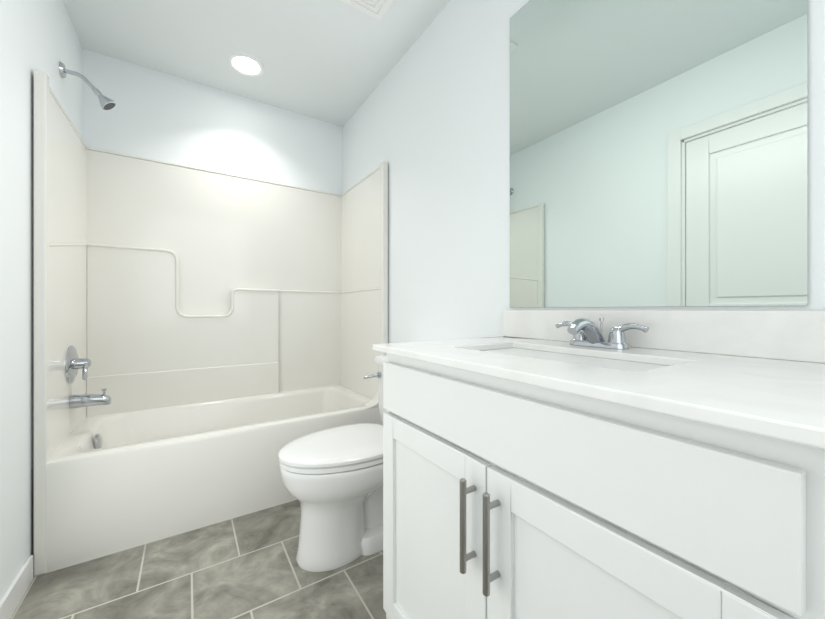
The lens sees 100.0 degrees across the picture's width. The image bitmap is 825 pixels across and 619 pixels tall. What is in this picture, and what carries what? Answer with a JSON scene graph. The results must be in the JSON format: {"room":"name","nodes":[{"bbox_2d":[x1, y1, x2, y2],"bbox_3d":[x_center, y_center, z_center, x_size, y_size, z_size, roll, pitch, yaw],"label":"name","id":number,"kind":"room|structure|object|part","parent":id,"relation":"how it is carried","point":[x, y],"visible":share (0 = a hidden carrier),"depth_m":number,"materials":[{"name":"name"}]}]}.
{"room":"bathroom","nodes":[
{"label":"bathroom","id":0,"kind":"room"},
{"bbox_2d":[0,0,81,599],"bbox_3d":[-1.038,-0.225,0.608,0.100,2.440,3.050,0,0,-33],"label":"wall","id":1,"kind":"structure","parent":0,"point":[40,35],"depth_m":1.21,"materials":[{"name":"white paint"}]},
{"bbox_2d":[0,555,32,618],"bbox_3d":[-1.165,0.950,0.905,0.012,0.090,0.885,0,0,-33],"label":"baseboard","id":2,"kind":"structure","parent":1,"relation":"attached to","point":[10,600],"depth_m":1.13,"materials":[{"name":"white paint"}]},
{"bbox_2d":[10,500,385,618],"bbox_3d":[-0.359,1.020,1.049,1.720,0.050,3.250,0,0,-33],"label":"floor","id":3,"kind":"structure","parent":0,"point":[246,566],"depth_m":1.26,"materials":[{"name":"tile"}]},
{"bbox_2d":[34,61,387,575],"bbox_3d":[-0.984,-0.072,2.010,1.516,2.134,0.751,0,0,-33],"label":"shower","id":4,"kind":"object","parent":3,"relation":"on","point":[205,340],"visible":0.98,"depth_m":2.00,"materials":[{"name":"white plastic"}]},
{"bbox_3d":[-1.560,0.255,1.627,0.072,0.176,0.188,0,0,-33],"label":"handle","id":5,"kind":"part","parent":4,"relation":"part of","materials":[{"name":"silver metal"}]},
{"bbox_3d":[-1.534,0.424,1.651,0.142,0.080,0.062,0,0,-33],"label":"spout","id":6,"kind":"part","parent":4,"relation":"part of","materials":[{"name":"silver metal"}]},
{"bbox_3d":[-0.245,0.539,2.100,0.120,0.085,0.081,0,0,-33],"label":"arm","id":7,"kind":"part","parent":4,"relation":"part of"},
{"bbox_2d":[278,355,386,571],"bbox_3d":[-0.200,0.616,1.516,0.733,0.759,0.468,0,0,-33],"label":"toilet","id":8,"kind":"object","parent":3,"relation":"on","point":[332,479],"visible":0.6,"depth_m":1.33,"materials":[{"name":"white ceramic"}]},
{"bbox_3d":[-0.291,0.575,1.457,0.517,0.053,0.384,0,0,-33],"label":"seat","id":9,"kind":"part","parent":8,"relation":"part of","materials":[{"name":"white plastic"}]},
{"bbox_3d":[-0.202,0.331,1.730,0.083,0.031,0.042,0,0,-33],"label":"handle","id":10,"kind":"part","parent":8,"relation":"part of","materials":[{"name":"silver metal"}]},
{"bbox_2d":[372,310,824,618],"bbox_3d":[0.362,0.498,0.790,0.590,0.993,0.914,0,0,-33],"label":"bathroom vanity","id":11,"kind":"object","parent":3,"relation":"on","point":[603,464],"visible":1,"depth_m":0.54,"materials":[{"name":"white paint"}]},
{"bbox_3d":[0.034,0.585,0.839,0.019,0.574,0.412,0,0,-33],"label":"door","id":12,"kind":"part","parent":11,"relation":"part of","materials":[{"name":"white paint"}]},
{"bbox_3d":[0.125,0.418,0.649,0.038,0.180,0.075,0,0,-33],"label":"handle","id":13,"kind":"part","parent":11,"relation":"part of","materials":[{"name":"silver metal"}]},
{"bbox_2d":[555,317,649,349],"bbox_3d":[0.467,0.062,0.923,0.155,0.079,0.252,0,0,-33],"label":"faucet","id":14,"kind":"object","parent":11,"relation":"on","point":[586,334],"depth_m":0.91,"materials":[{"name":"silver metal"}]},
{"bbox_3d":[0.258,0.585,0.494,0.019,0.574,0.402,0,0,-33],"label":"door","id":15,"kind":"part","parent":11,"relation":"part of","materials":[{"name":"white paint"}]},
{"bbox_2d":[82,48,342,194],"bbox_3d":[-1.259,-0.225,2.342,1.620,2.440,0.100,0,0,-33],"label":"wall","id":16,"kind":"structure","parent":0,"point":[157,115],"depth_m":2.22,"materials":[{"name":"white paint"}]},
{"bbox_2d":[63,0,449,126],"bbox_3d":[-0.359,-1.470,1.049,1.720,0.050,3.250,0,0,-33],"label":"ceiling","id":17,"kind":"structure","parent":0,"point":[334,62],"depth_m":1.87,"materials":[{"name":"white paint"}]},
{"bbox_2d":[228,53,263,76],"bbox_3d":[-0.982,-1.440,2.045,0.196,0.010,0.196,0,0,-33],"label":"recessed light","id":18,"kind":"object","parent":17,"relation":"in","point":[245,64],"visible":1,"depth_m":2.04,"materials":[{"name":"white paint"}]},
{"bbox_2d":[340,0,392,19],"bbox_3d":[-0.201,-1.437,1.539,0.260,0.016,0.260,0,0,-33],"label":"ceiling vent","id":19,"kind":"object","parent":17,"relation":"in","point":[376,9],"visible":1,"depth_m":1.63,"materials":[{"name":"white plastic"}]},
{"bbox_2d":[343,0,824,342],"bbox_3d":[0.320,-0.225,1.490,0.100,2.440,3.250,0,0,-33],"label":"wall","id":20,"kind":"structure","parent":0,"point":[429,121],"depth_m":1.58,"materials":[{"name":"white paint"}]},
{"bbox_2d":[510,0,807,306],"bbox_3d":[0.576,-0.556,0.999,0.005,1.097,0.752,0,0,-33],"label":"mirror","id":21,"kind":"object","parent":20,"relation":"attached to","point":[658,152],"visible":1,"depth_m":0.90,"materials":[{"name":"clear glass"}]}
]}

